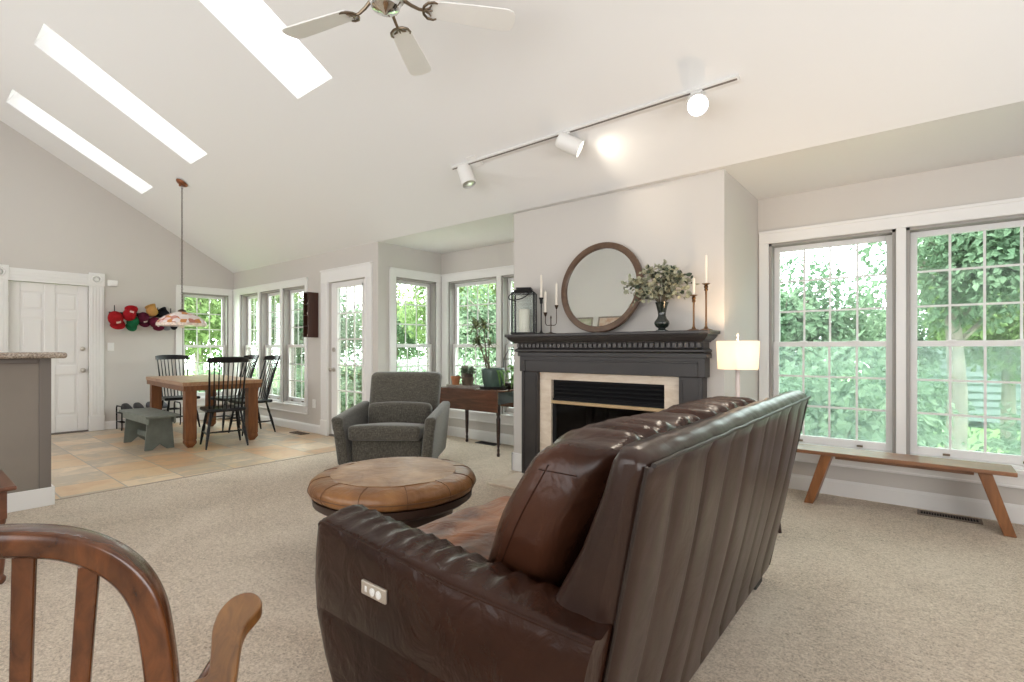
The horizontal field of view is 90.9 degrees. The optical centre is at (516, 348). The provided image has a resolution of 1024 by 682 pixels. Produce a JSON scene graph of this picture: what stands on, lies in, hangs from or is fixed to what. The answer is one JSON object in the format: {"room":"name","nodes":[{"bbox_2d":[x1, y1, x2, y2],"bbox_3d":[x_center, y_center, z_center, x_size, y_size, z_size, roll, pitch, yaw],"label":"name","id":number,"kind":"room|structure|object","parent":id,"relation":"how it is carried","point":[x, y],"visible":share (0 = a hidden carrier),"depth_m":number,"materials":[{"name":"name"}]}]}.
{"room":"living room","nodes":[
{"label":"living room","id":0,"kind":"room"},
{"bbox_2d":[0,121,233,429],"bbox_3d":[-6.824,-1.865,6.180,0.160,6.052,6.228,0,0,39],"label":"wall","id":1,"kind":"structure","parent":0,"point":[54,217],"depth_m":7.22,"materials":[{"name":"grey paint"}]},
{"bbox_2d":[8,281,88,434],"bbox_3d":[-6.308,0.146,6.794,0.197,2.032,0.808,0,0,39],"label":"door","id":2,"kind":"structure","parent":1,"relation":"in","point":[42,317],"depth_m":6.85,"materials":[{"name":"white paint"}]},
{"bbox_2d":[0,264,104,430],"bbox_3d":[-6.243,0.049,6.745,0.040,2.225,1.145,0,0,39],"label":"door frame","id":3,"kind":"structure","parent":1,"relation":"attached to","point":[95,281],"depth_m":7.07,"materials":[{"name":"white paint"}]},
{"bbox_2d":[107,280,117,286],"bbox_3d":[-5.828,-0.939,7.261,0.040,0.085,0.115,0,0,39],"label":"sensor","id":4,"kind":"object","parent":1,"relation":"attached to","point":[109,282],"visible":1,"depth_m":7.25,"materials":[{"name":"white plastic"}]},
{"bbox_2d":[109,305,170,316],"bbox_3d":[-5.578,-0.549,7.534,0.091,0.151,0.820,0,0,39],"label":"rack","id":5,"kind":"object","parent":1,"relation":"attached to","point":[114,305],"visible":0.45,"depth_m":7.50,"materials":[{"name":"black metal"}]},
{"bbox_2d":[108,311,124,329],"bbox_3d":[-5.717,-0.399,7.189,0.200,0.264,0.189,0,0,-30],"label":"baseball cap","id":6,"kind":"object","parent":5,"relation":"hanging from","point":[115,318],"visible":1,"depth_m":7.15,"materials":[{"name":"fabric"}]},
{"bbox_2d":[123,305,137,320],"bbox_3d":[-5.600,-0.508,7.298,0.178,0.225,0.180,0,0,-37],"label":"baseball cap","id":7,"kind":"object","parent":5,"relation":"hanging from","point":[129,313],"visible":1,"depth_m":7.25,"materials":[{"name":"fabric"}]},
{"bbox_2d":[125,317,138,330],"bbox_3d":[-5.607,-0.360,7.364,0.151,0.225,0.150,0,0,21],"label":"baseball cap","id":8,"kind":"object","parent":5,"relation":"hanging from","point":[131,325],"visible":0.89,"depth_m":7.32,"materials":[{"name":"fabric"}]},
{"bbox_2d":[137,312,149,326],"bbox_3d":[-5.518,-0.424,7.443,0.151,0.225,0.149,0,0,-32],"label":"baseball cap","id":9,"kind":"object","parent":5,"relation":"hanging from","point":[143,317],"visible":1,"depth_m":7.42,"materials":[{"name":"fabric"}]},
{"bbox_2d":[145,304,157,316],"bbox_3d":[-5.456,-0.571,7.513,0.162,0.191,0.172,0,0,17],"label":"baseball cap","id":10,"kind":"object","parent":5,"relation":"hanging from","point":[151,310],"visible":1,"depth_m":7.47,"materials":[{"name":"fabric"}]},
{"bbox_2d":[149,317,163,330],"bbox_3d":[-5.404,-0.366,7.557,0.190,0.206,0.146,0,0,-31],"label":"baseball cap","id":11,"kind":"object","parent":5,"relation":"hanging from","point":[152,321],"visible":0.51,"depth_m":7.51,"materials":[{"name":"fabric"}]},
{"bbox_2d":[158,307,169,317],"bbox_3d":[-5.366,-0.530,7.645,0.161,0.200,0.189,0,0,9],"label":"baseball cap","id":12,"kind":"object","parent":5,"relation":"hanging from","point":[162,311],"visible":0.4,"depth_m":7.60,"materials":[{"name":"fabric"}]},
{"bbox_2d":[105,411,231,429],"bbox_3d":[-6.705,1.103,6.188,0.016,0.115,6.068,0,0,39],"label":"baseboard","id":13,"kind":"structure","parent":1,"relation":"attached to","point":[108,424],"depth_m":7.61,"materials":[{"name":"white paint"}]},
{"bbox_2d":[176,285,232,407],"bbox_3d":[-5.133,-0.035,8.255,0.205,1.921,0.831,0,0,39],"label":"window","id":14,"kind":"structure","parent":1,"relation":"in","point":[224,299],"depth_m":8.32,"materials":[{"name":"grey"}]},
{"bbox_2d":[51,417,335,498],"bbox_3d":[-4.868,1.223,5.466,4.105,0.116,7.560,0,0,39],"label":"floor tile","id":15,"kind":"structure","parent":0,"point":[87,462],"depth_m":5.48,"materials":[{"name":"tile"}]},
{"bbox_2d":[116,401,180,430],"bbox_3d":[-5.450,0.990,7.471,0.288,0.346,0.738,0,0,39],"label":"shoe rack","id":16,"kind":"object","parent":15,"relation":"on","point":[174,408],"visible":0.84,"depth_m":7.26,"materials":[{"name":"black metal"}]},
{"bbox_2d":[119,407,179,450],"bbox_3d":[-4.430,0.961,6.057,1.050,0.400,0.330,0,0,39],"label":"bench","id":17,"kind":"object","parent":15,"relation":"on","point":[154,426],"visible":1,"depth_m":5.87,"materials":[{"name":"green paint"}]},
{"bbox_2d":[155,355,200,426],"bbox_3d":[-5.039,0.630,7.465,0.581,1.068,0.449,0,0,41],"label":"spindle chair","id":18,"kind":"object","parent":15,"relation":"on","point":[168,398],"visible":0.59,"depth_m":7.50,"materials":[{"name":"black paint"}]},
{"bbox_2d":[146,374,261,447],"bbox_3d":[-4.202,0.777,6.712,1.820,0.768,0.868,0,0,43],"label":"dining table","id":19,"kind":"object","parent":15,"relation":"on","point":[189,384],"visible":0.79,"depth_m":6.34,"materials":[{"name":"brown wood"}]},
{"bbox_2d":[200,357,248,449],"bbox_3d":[-3.485,0.630,6.015,0.449,1.068,0.581,0,0,-39],"label":"spindle chair","id":20,"kind":"object","parent":15,"relation":"on","point":[209,409],"visible":1,"depth_m":5.91,"materials":[{"name":"black paint"}]},
{"bbox_2d":[211,355,258,430],"bbox_3d":[-4.143,0.630,7.436,0.449,1.068,0.581,0,0,37],"label":"spindle chair","id":21,"kind":"object","parent":15,"relation":"on","point":[250,357],"visible":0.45,"depth_m":7.47,"materials":[{"name":"black paint"}]},
{"bbox_2d":[228,355,280,435],"bbox_3d":[-3.625,0.630,7.021,0.449,1.068,0.581,0,0,39],"label":"spindle chair","id":22,"kind":"object","parent":15,"relation":"on","point":[276,358],"visible":0.73,"depth_m":7.08,"materials":[{"name":"black paint"}]},
{"bbox_2d":[234,242,388,433],"bbox_3d":[-3.252,-0.059,7.410,4.195,2.440,0.160,0,0,39],"label":"wall","id":23,"kind":"structure","parent":0,"point":[310,267],"depth_m":6.84,"materials":[{"name":"grey paint"}]},
{"bbox_2d":[241,292,257,394],"bbox_3d":[-4.293,-0.044,8.245,0.647,1.690,0.160,0,0,39],"label":"window","id":24,"kind":"structure","parent":23,"relation":"in","point":[246,347],"depth_m":8.41,"materials":[{"name":"grey"}]},
{"bbox_2d":[233,277,307,414],"bbox_3d":[-3.823,-0.035,7.839,2.404,1.921,0.205,0,0,39],"label":"window","id":25,"kind":"structure","parent":23,"relation":"in","point":[288,293],"depth_m":7.51,"materials":[{"name":"grey"}]},
{"bbox_2d":[261,289,279,401],"bbox_3d":[-3.734,-0.044,7.796,0.647,1.690,0.160,0,0,39],"label":"window","id":26,"kind":"structure","parent":23,"relation":"in","point":[267,347],"depth_m":7.95,"materials":[{"name":"grey"}]},
{"bbox_2d":[234,411,319,433],"bbox_3d":[-3.239,1.103,7.287,4.019,0.115,0.016,0,0,39],"label":"baseboard","id":27,"kind":"structure","parent":23,"relation":"attached to","point":[313,428],"depth_m":7.28,"materials":[{"name":"white paint"}]},
{"bbox_2d":[303,292,317,337],"bbox_3d":[-2.805,-0.454,6.853,0.132,0.610,0.150,0,0,39],"label":"wall shelf","id":28,"kind":"object","parent":23,"relation":"attached to","point":[310,321],"visible":1,"depth_m":6.83,"materials":[{"name":"brown wood"}]},
{"bbox_2d":[320,262,372,435],"bbox_3d":[-2.201,0.058,6.444,1.152,2.207,0.034,0,0,39],"label":"door frame","id":29,"kind":"structure","parent":23,"relation":"attached to","point":[361,270],"depth_m":6.55,"materials":[{"name":"white paint"}]},
{"bbox_2d":[329,278,364,436],"bbox_3d":[-2.140,0.146,6.495,0.840,2.032,0.197,0,0,39],"label":"door","id":30,"kind":"structure","parent":23,"relation":"in","point":[335,369],"depth_m":6.64,"materials":[{"name":"white paint"}]},
{"bbox_2d":[389,244,440,281],"bbox_3d":[-1.359,-0.059,6.547,0.160,2.440,0.861,0,0,39],"label":"wall","id":31,"kind":"structure","parent":0,"point":[401,257],"depth_m":6.47,"materials":[{"name":"grey paint"}]},
{"bbox_2d":[389,267,440,372],"bbox_3d":[-1.347,-0.035,6.525,0.205,1.921,0.837,0,0,39],"label":"window","id":32,"kind":"structure","parent":31,"relation":"in","point":[430,286],"depth_m":6.63,"materials":[{"name":"grey"}]},
{"bbox_2d":[441,242,513,434],"bbox_3d":[-0.242,-0.059,6.306,2.205,2.440,0.160,0,0,39],"label":"wall","id":33,"kind":"structure","parent":0,"point":[499,255],"depth_m":6.37,"materials":[{"name":"grey paint"}]},
{"bbox_2d":[441,265,513,425],"bbox_3d":[-0.189,-0.035,6.234,2.013,1.921,0.205,0,0,39],"label":"window","id":34,"kind":"structure","parent":33,"relation":"in","point":[454,286],"depth_m":6.64,"materials":[{"name":"grey"}]},
{"bbox_2d":[502,274,513,414],"bbox_3d":[0.197,-0.044,5.954,0.860,1.690,0.160,0,0,39],"label":"window","id":35,"kind":"structure","parent":33,"relation":"in","point":[507,280],"depth_m":6.18,"materials":[{"name":"grey"}]},
{"bbox_2d":[0,0,1023,272],"bbox_3d":[-1.824,-3.232,2.929,12.030,3.906,7.409,0,0,39],"label":"ceiling","id":36,"kind":"structure","parent":0,"point":[279,159],"depth_m":3.86,"materials":[{"name":"white paint"}]},
{"bbox_2d":[156,178,206,327],"bbox_3d":[-4.178,-1.158,6.284,0.536,1.887,0.536,0,0,39],"label":"pendant lamp","id":37,"kind":"object","parent":36,"relation":"hanging from","point":[182,318],"visible":1,"depth_m":6.17,"materials":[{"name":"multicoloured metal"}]},
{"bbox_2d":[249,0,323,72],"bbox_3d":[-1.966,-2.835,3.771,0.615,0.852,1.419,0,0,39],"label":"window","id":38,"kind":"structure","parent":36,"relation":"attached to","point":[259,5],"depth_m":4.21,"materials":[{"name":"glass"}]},
{"bbox_2d":[281,0,514,75],"bbox_3d":[-0.712,-2.115,2.561,1.309,0.801,1.265,0,0,39],"label":"ceiling fan","id":39,"kind":"object","parent":36,"relation":"hanging from","point":[494,18],"visible":1,"depth_m":2.72,"materials":[{"name":"wood"}]},
{"bbox_2d":[451,74,739,188],"bbox_3d":[0.366,-1.500,3.702,2.400,0.245,0.212,0,0,41],"label":"track light","id":40,"kind":"object","parent":36,"relation":"attached to","point":[697,103],"visible":1,"depth_m":3.62,"materials":[{"name":"white metal"}]},
{"bbox_2d":[0,435,1023,681],"bbox_3d":[-0.175,1.221,1.704,7.925,0.120,7.560,0,0,39],"label":"floor","id":41,"kind":"structure","parent":0,"point":[851,589],"depth_m":2.47,"materials":[{"name":"carpet"}]},
{"bbox_2d":[0,469,16,583],"bbox_3d":[-2.918,0.921,2.467,0.640,0.480,0.600,0,0,39],"label":"end table","id":42,"kind":"object","parent":41,"relation":"on","point":[6,484],"visible":0.7,"depth_m":2.48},
{"bbox_2d":[0,352,66,512],"bbox_3d":[-4.456,0.595,2.707,0.500,1.132,3.010,0,0,39],"label":"breakfast bar","id":43,"kind":"object","parent":41,"relation":"on","point":[25,377],"visible":1,"depth_m":3.64,"materials":[{"name":"beige paint"}]},
{"bbox_2d":[0,523,261,681],"bbox_3d":[-0.923,0.727,0.961,0.766,0.875,0.452,0,0,-24],"label":"wooden armchair","id":44,"kind":"object","parent":41,"relation":"on","point":[96,555],"visible":1,"depth_m":0.86,"materials":[{"name":"brown wood"}]},
{"bbox_2d":[55,450,335,499],"bbox_3d":[-2.638,1.164,4.971,0.025,0.014,2.878,0,0,39],"label":"trim","id":45,"kind":"structure","parent":41,"relation":"on","point":[335,450],"depth_m":4.52,"materials":[{"name":"wood"}]},
{"bbox_2d":[331,371,449,464],"bbox_3d":[-1.176,0.705,4.934,0.940,0.920,0.945,0,0,2],"label":"armchair","id":46,"kind":"object","parent":41,"relation":"on","point":[403,416],"visible":0.91,"depth_m":4.82,"materials":[{"name":"grey fabric"}]},
{"bbox_2d":[348,422,424,440],"bbox_3d":[-1.179,0.766,4.824,0.655,0.156,0.700,0,0,2],"label":"seat cushion","id":47,"kind":"object","parent":46,"relation":"on","point":[363,431],"depth_m":4.48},
{"bbox_2d":[368,401,431,423],"bbox_3d":[-1.172,0.669,5.044,0.640,0.276,0.151,0,0,2],"label":"lumbar cushion","id":48,"kind":"object","parent":46,"relation":"on","point":[378,411],"depth_m":4.98,"materials":[{"name":"fabric"}]},
{"bbox_2d":[307,457,475,527],"bbox_3d":[-0.705,0.926,2.909,0.936,0.470,0.936,0,0,8],"label":"ottoman","id":49,"kind":"object","parent":41,"relation":"on","point":[416,492],"visible":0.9,"depth_m":2.64,"materials":[{"name":"beige leather"}]},
{"bbox_2d":[439,386,513,456],"bbox_3d":[-0.411,0.806,5.834,0.940,0.710,0.530,0,0,39],"label":"table","id":50,"kind":"object","parent":41,"relation":"on","point":[474,399],"visible":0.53,"depth_m":5.54,"materials":[{"name":"brown wood"}]},
{"bbox_2d":[446,384,479,387],"bbox_3d":[-0.625,0.437,5.871,0.380,0.028,0.180,0,0,39],"label":"tray","id":51,"kind":"object","parent":50,"relation":"on","point":[447,385],"visible":0.63,"depth_m":5.78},
{"bbox_2d":[451,375,460,384],"bbox_3d":[-0.721,0.372,5.935,0.117,0.128,0.117,0,0,39],"label":"potted plant","id":52,"kind":"object","parent":51,"relation":"on","point":[455,379],"visible":0.87,"depth_m":5.89,"materials":[{"name":"orange ceramic"}]},
{"bbox_2d":[460,366,476,385],"bbox_3d":[-0.571,0.321,5.797,0.202,0.230,0.154,0,0,39],"label":"potted plant","id":53,"kind":"object","parent":51,"relation":"on","point":[468,378],"visible":0.89,"depth_m":5.76,"materials":[{"name":"green plant"}]},
{"bbox_2d":[479,385,507,389],"bbox_3d":[-0.261,0.436,5.662,0.330,0.030,0.330,0,0,39],"label":"saucer","id":54,"kind":"object","parent":50,"relation":"on","point":[480,386],"visible":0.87,"depth_m":5.53,"materials":[{"name":"grey"}]},
{"bbox_2d":[466,316,510,386],"bbox_3d":[-0.354,0.027,5.736,0.771,0.831,0.401,0,0,39],"label":"potted plant","id":55,"kind":"object","parent":54,"relation":"on","point":[491,377],"visible":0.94,"depth_m":5.66,"materials":[{"name":"green plant"}]},
{"bbox_2d":[503,346,513,388],"bbox_3d":[-0.035,0.222,5.717,0.221,0.498,0.197,0,0,39],"label":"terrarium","id":56,"kind":"object","parent":50,"relation":"on","point":[511,379],"visible":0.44,"depth_m":5.71,"materials":[{"name":"clear glass"}]},
{"bbox_2d":[475,441,500,445],"bbox_3d":[-0.356,1.157,6.143,0.320,0.008,0.120,0,0,39],"label":"floor vent","id":57,"kind":"object","parent":41,"relation":"in","point":[479,442],"visible":0.95,"depth_m":6.13,"materials":[{"name":"black metal"}]},
{"bbox_2d":[315,390,810,681],"bbox_3d":[0.375,0.680,2.019,1.124,0.963,1.941,0,0,39],"label":"sofa","id":58,"kind":"object","parent":41,"relation":"on","point":[626,547],"visible":1,"depth_m":1.30,"materials":[{"name":"brown leather"}]},
{"bbox_2d":[361,579,386,604],"bbox_3d":[-0.399,0.679,1.408,0.112,0.040,0.010,0,0,39],"label":"switch plate","id":59,"kind":"object","parent":58,"relation":"attached to","point":[374,591],"depth_m":1.40,"materials":[{"name":"white plastic"}]},
{"bbox_2d":[417,496,509,559],"bbox_3d":[0.008,0.732,1.833,0.760,0.167,0.740,0,0,39],"label":"seat cushion","id":60,"kind":"object","parent":58,"relation":"on","point":[473,528],"depth_m":1.88,"materials":[{"name":"leather"}]},
{"bbox_2d":[488,412,700,586],"bbox_3d":[0.275,0.457,1.619,0.457,0.484,0.781,0,0,39],"label":"cushion","id":61,"kind":"object","parent":58,"relation":"on","point":[545,523],"depth_m":1.30,"materials":[{"name":"brown leather"}]},
{"bbox_2d":[659,396,755,419],"bbox_3d":[0.743,0.457,2.201,0.461,0.484,0.775,0,0,39],"label":"cushion","id":62,"kind":"object","parent":58,"relation":"on","point":[704,408],"depth_m":2.00,"materials":[{"name":"brown leather"}]},
{"bbox_2d":[487,330,719,489],"bbox_3d":[0.711,0.517,4.140,1.830,1.288,0.950,0,0,39],"label":"fireplace","id":63,"kind":"object","parent":41,"relation":"on","point":[571,381],"visible":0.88,"depth_m":4.13,"materials":[{"name":"grey paint"}]},
{"bbox_2d":[508,287,536,333],"bbox_3d":[0.052,-0.336,4.525,0.239,0.418,0.294,0,0,9],"label":"lantern","id":64,"kind":"object","parent":63,"relation":"on","point":[526,291],"visible":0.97,"depth_m":4.48,"materials":[{"name":"black metal"}]},
{"bbox_2d":[519,309,529,331],"bbox_3d":[0.067,-0.248,4.560,0.100,0.210,0.100,0,0,39],"label":"pillar candle","id":65,"kind":"object","parent":64,"relation":"in","point":[524,314],"visible":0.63,"depth_m":4.52,"materials":[{"name":"beige wax"}]},
{"bbox_2d":[537,297,544,333],"bbox_3d":[0.214,-0.287,4.443,0.076,0.320,0.076,0,0,39],"label":"candlestick","id":66,"kind":"object","parent":63,"relation":"on","point":[540,298],"visible":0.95,"depth_m":4.43,"materials":[{"name":"black metal"}]},
{"bbox_2d":[543,305,557,332],"bbox_3d":[0.295,-0.250,4.378,0.100,0.246,0.133,0,0,-18],"label":"candelabra","id":67,"kind":"object","parent":63,"relation":"on","point":[556,306],"visible":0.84,"depth_m":4.37,"materials":[{"name":"brown metal"}]},
{"bbox_2d":[555,282,557,304],"bbox_3d":[0.340,-0.472,4.341,0.021,0.197,0.020,0,0,39],"label":"taper candle","id":68,"kind":"object","parent":67,"relation":"on","point":[556,285],"visible":1,"depth_m":4.33,"materials":[{"name":"beige wax"}]},
{"bbox_2d":[561,242,643,331],"bbox_3d":[0.685,-0.502,4.148,0.756,0.754,0.123,0,0,39],"label":"mirror","id":69,"kind":"object","parent":63,"relation":"on","point":[593,298],"visible":0.93,"depth_m":4.14,"materials":[{"name":"brown wood"}]},
{"bbox_2d":[553,380,663,407],"bbox_3d":[0.762,0.369,4.205,1.039,0.184,0.145,0,0,39],"label":"vent grille","id":70,"kind":"object","parent":63,"relation":"attached to","point":[593,393],"depth_m":4.12,"materials":[{"name":"black"}]},
{"bbox_2d":[505,330,719,336],"bbox_3d":[0.672,-0.114,4.091,1.830,0.026,0.235,0,0,39],"label":"mantel shelf","id":71,"kind":"object","parent":63,"relation":"attached to","point":[679,333],"depth_m":3.77,"materials":[{"name":"grey paint"}]},
{"bbox_2d":[654,302,669,330],"bbox_3d":[1.075,-0.234,3.739,0.112,0.215,0.112,0,0,39],"label":"vase","id":72,"kind":"object","parent":63,"relation":"on","point":[661,322],"visible":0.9,"depth_m":3.71,"materials":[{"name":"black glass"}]},
{"bbox_2d":[621,259,698,306],"bbox_3d":[1.041,-0.436,3.718,0.565,0.429,0.232,0,0,32],"label":"bouquet","id":73,"kind":"object","parent":72,"relation":"in","point":[670,277],"visible":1,"depth_m":3.71,"materials":[{"name":"green plant"}]},
{"bbox_2d":[689,295,698,329],"bbox_3d":[1.263,-0.255,3.601,0.090,0.255,0.090,0,0,39],"label":"candlestick","id":74,"kind":"object","parent":63,"relation":"on","point":[693,296],"visible":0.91,"depth_m":3.60,"materials":[{"name":"gold metal"}]},
{"bbox_2d":[700,283,711,329],"bbox_3d":[1.331,-0.292,3.547,0.090,0.330,0.090,0,0,39],"label":"candlestick","id":75,"kind":"object","parent":63,"relation":"on","point":[705,284],"visible":0.82,"depth_m":3.54,"materials":[{"name":"gold metal"}]},
{"bbox_2d":[702,283,709,290],"bbox_3d":[1.331,-0.430,3.547,0.056,0.055,0.056,0,0,39],"label":"cup","id":76,"kind":"object","parent":75,"relation":"on","point":[706,284],"depth_m":3.54,"materials":[{"name":"gold metal"}]},
{"bbox_2d":[705,255,707,282],"bbox_3d":[1.331,-0.563,3.547,0.021,0.212,0.020,0,0,39],"label":"taper candle","id":77,"kind":"object","parent":75,"relation":"on","point":[706,259],"visible":1,"depth_m":3.54,"materials":[{"name":"beige wax"}]},
{"bbox_2d":[797,443,1017,537],"bbox_3d":[2.648,0.960,3.555,1.235,0.402,0.270,0,0,39],"label":"window bench","id":78,"kind":"object","parent":41,"relation":"on","point":[985,471],"visible":0.88,"depth_m":3.42,"materials":[{"name":"wood"}]},
{"bbox_2d":[917,509,982,524],"bbox_3d":[2.969,1.157,3.464,0.340,0.008,0.115,0,0,39],"label":"floor vent","id":79,"kind":"object","parent":41,"relation":"in","point":[919,512],"visible":1,"depth_m":3.46,"materials":[{"name":"brown metal"}]},
{"bbox_3d":[1.468,0.872,3.206,0.460,0.582,0.460,0,0,39],"label":"side table","id":80,"kind":"object","parent":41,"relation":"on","visible":0},
{"bbox_2d":[716,333,759,396],"bbox_3d":[1.421,0.241,3.244,0.257,0.679,0.257,0,0,39],"label":"table lamp","id":81,"kind":"object","parent":80,"relation":"on","point":[737,355],"visible":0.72,"depth_m":3.14,"materials":[{"name":"fabric"}]},
{"bbox_2d":[514,169,757,453],"bbox_3d":[1.074,-0.059,4.637,1.935,2.440,1.119,0,0,39],"label":"wall","id":82,"kind":"structure","parent":0,"point":[682,221],"depth_m":3.96,"materials":[{"name":"grey paint"}]},
{"bbox_2d":[758,155,1023,504],"bbox_3d":[3.632,-0.059,3.200,3.855,2.440,0.160,0,0,39],"label":"wall","id":83,"kind":"structure","parent":0,"point":[1003,178],"depth_m":3.73,"materials":[{"name":"grey paint"}]},
{"bbox_2d":[447,426,1023,524],"bbox_3d":[1.662,1.076,4.052,7.675,0.170,0.975,0,0,39],"label":"baseboard","id":84,"kind":"structure","parent":83,"relation":"attached to","point":[965,506],"depth_m":3.77,"materials":[{"name":"white paint"}]},
{"bbox_2d":[769,229,895,452],"bbox_3d":[2.532,-0.044,4.082,0.865,1.690,0.160,0,0,39],"label":"window","id":85,"kind":"structure","parent":83,"relation":"in","point":[888,236],"depth_m":4.01,"materials":[{"name":"grey"}]},
{"bbox_2d":[759,197,1023,488],"bbox_3d":[2.889,-0.035,3.768,1.965,1.921,0.205,0,0,39],"label":"window","id":86,"kind":"structure","parent":83,"relation":"in","point":[1011,221],"depth_m":3.70,"materials":[{"name":"grey"}]},
{"label":"outside","id":87,"kind":"structure","parent":0,"visible":0},
{"bbox_2d":[185,363,1020,452],"bbox_3d":[4.304,1.811,9.366,85.000,0.200,70.000,0,0,39],"label":"ground","id":88,"kind":"structure","parent":87,"point":[975,425],"depth_m":10.13,"materials":[{"name":"green plant"}]},
{"bbox_2d":[184,297,257,374],"bbox_3d":[-8.068,-0.800,12.735,3.100,5.030,3.128,0,0,-44],"label":"leafy tree","id":89,"kind":"object","parent":88,"relation":"on","point":[203,304],"visible":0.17,"depth_m":12.29,"materials":[{"name":"green plant"}]},
{"bbox_2d":[188,348,279,392],"bbox_3d":[-6.477,0.920,11.437,1.882,2.224,2.502,0,0,33],"label":"shrub","id":90,"kind":"object","parent":88,"relation":"on","point":[200,370],"visible":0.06,"depth_m":10.96,"materials":[{"name":"green plant"}]},
{"bbox_2d":[210,293,302,354],"bbox_3d":[-8.570,-1.051,17.062,3.441,5.533,3.410,0,0,3],"label":"leafy tree","id":91,"kind":"object","parent":88,"relation":"on","point":[277,298],"visible":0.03,"depth_m":16.68,"materials":[{"name":"green plant"}]},
{"bbox_2d":[273,357,303,396],"bbox_3d":[-5.815,1.094,13.539,2.135,1.736,1.606,0,0,-5],"label":"shrub","id":92,"kind":"object","parent":88,"relation":"on","point":[297,366],"visible":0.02,"depth_m":13.41,"materials":[{"name":"green plant"}]},
{"bbox_2d":[273,361,357,412],"bbox_3d":[-4.462,1.102,10.729,2.146,1.713,1.614,0,0,-20],"label":"shrub","id":93,"kind":"object","parent":88,"relation":"on","point":[298,385],"visible":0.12,"depth_m":10.67,"materials":[{"name":"green plant"}]},
{"bbox_2d":[272,290,361,368],"bbox_3d":[-6.140,-0.175,15.652,2.828,3.782,3.335,0,0,12],"label":"leafy tree","id":94,"kind":"object","parent":88,"relation":"on","point":[350,321],"visible":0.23,"depth_m":15.15,"materials":[{"name":"green plant"}]},
{"bbox_2d":[341,348,399,409],"bbox_3d":[-4.370,0.990,13.150,2.530,2.029,1.903,0,0,-43],"label":"shrub","id":95,"kind":"object","parent":88,"relation":"on","point":[358,369],"visible":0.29,"depth_m":12.81,"materials":[{"name":"green plant"}]},
{"bbox_2d":[348,288,425,360],"bbox_3d":[-4.900,-0.458,19.580,3.252,4.349,3.835,0,0,26],"label":"leafy tree","id":96,"kind":"object","parent":88,"relation":"on","point":[401,351],"visible":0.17,"depth_m":19.36,"materials":[{"name":"green plant"}]},
{"bbox_2d":[357,357,426,401],"bbox_3d":[-2.405,1.074,10.656,1.688,1.791,2.244,0,0,-10],"label":"shrub","id":97,"kind":"object","parent":88,"relation":"on","point":[401,368],"visible":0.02,"depth_m":10.27,"materials":[{"name":"green plant"}]},
{"bbox_2d":[397,284,490,357],"bbox_3d":[-2.549,-0.751,16.685,3.566,4.931,2.872,0,0,-30],"label":"leafy tree","id":98,"kind":"object","parent":88,"relation":"on","point":[421,311],"visible":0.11,"depth_m":15.97,"materials":[{"name":"green plant"}]},
{"bbox_2d":[397,359,513,382],"bbox_3d":[-1.766,0.976,12.700,6.240,1.370,0.065,0,0,41],"label":"picket fence","id":99,"kind":"object","parent":88,"relation":"on","point":[424,362],"visible":0.12,"depth_m":13.45,"materials":[{"name":"grey paint"}]},
{"bbox_2d":[424,284,513,363],"bbox_3d":[-0.976,-0.081,13.917,2.686,3.593,3.168,0,0,29],"label":"leafy tree","id":100,"kind":"object","parent":88,"relation":"on","point":[482,312],"visible":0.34,"depth_m":13.73,"materials":[{"name":"green plant"}]},
{"bbox_2d":[458,342,513,384],"bbox_3d":[-0.752,0.941,9.268,1.781,2.166,2.368,0,0,28],"label":"shrub","id":101,"kind":"object","parent":88,"relation":"on","point":[479,381],"visible":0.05,"depth_m":9.24,"materials":[{"name":"green plant"}]},
{"bbox_2d":[464,283,513,309],"bbox_3d":[-0.914,-1.428,20.631,3.910,6.287,3.875,0,0,-22],"label":"leafy tree","id":102,"kind":"object","parent":88,"relation":"on","point":[492,286],"visible":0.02,"depth_m":19.70,"materials":[{"name":"green plant"}]},
{"bbox_2d":[779,250,885,393],"bbox_3d":[4.411,0.107,8.111,2.834,3.215,2.403,0,0,-31],"label":"leafy tree","id":103,"kind":"object","parent":88,"relation":"on","point":[816,323],"visible":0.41,"depth_m":7.39,"materials":[{"name":"green plant"}]},
{"bbox_2d":[779,328,958,445],"bbox_3d":[3.674,0.907,5.743,1.936,2.262,2.575,0,0,19],"label":"shrub","id":104,"kind":"object","parent":88,"relation":"on","point":[842,421],"visible":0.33,"depth_m":5.17,"materials":[{"name":"green plant"}]},
{"bbox_2d":[818,285,966,385],"bbox_3d":[7.355,0.202,10.333,2.668,3.026,2.262,0,0,32],"label":"leafy tree","id":105,"kind":"object","parent":88,"relation":"on","point":[926,352],"visible":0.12,"depth_m":9.77,"materials":[{"name":"green plant"}]},
{"bbox_2d":[839,357,977,446],"bbox_3d":[6.202,1.002,8.533,1.832,1.994,2.435,0,0,-25],"label":"shrub","id":106,"kind":"object","parent":88,"relation":"on","point":[942,394],"visible":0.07,"depth_m":7.88,"materials":[{"name":"green plant"}]},
{"bbox_2d":[839,227,1023,449],"bbox_3d":[5.750,-0.523,6.263,2.927,4.475,2.507,0,0,39],"label":"tree","id":107,"kind":"object","parent":88,"relation":"on","point":[966,248],"visible":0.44,"depth_m":6.16,"materials":[{"name":"green plant"}]},
{"bbox_2d":[918,241,1020,422],"bbox_3d":[14.363,-1.064,10.403,9.700,5.250,5.800,0,0,39],"label":"house","id":108,"kind":"structure","parent":88,"relation":"on","point":[975,390],"depth_m":10.75,"materials":[{"name":"white"}]},
{"bbox_2d":[917,244,1023,450],"bbox_3d":[8.289,-0.424,8.538,2.635,4.275,2.659,0,0,28],"label":"leafy tree","id":109,"kind":"object","parent":88,"relation":"on","point":[1007,362],"visible":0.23,"depth_m":8.43,"materials":[{"name":"green plant"}]},
{"bbox_2d":[962,399,1020,454],"bbox_3d":[5.129,1.162,4.588,1.562,1.545,2.077,0,0,31],"label":"shrub","id":110,"kind":"object","parent":88,"relation":"on","point":[1006,445],"visible":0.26,"depth_m":5.07,"materials":[{"name":"green plant"}]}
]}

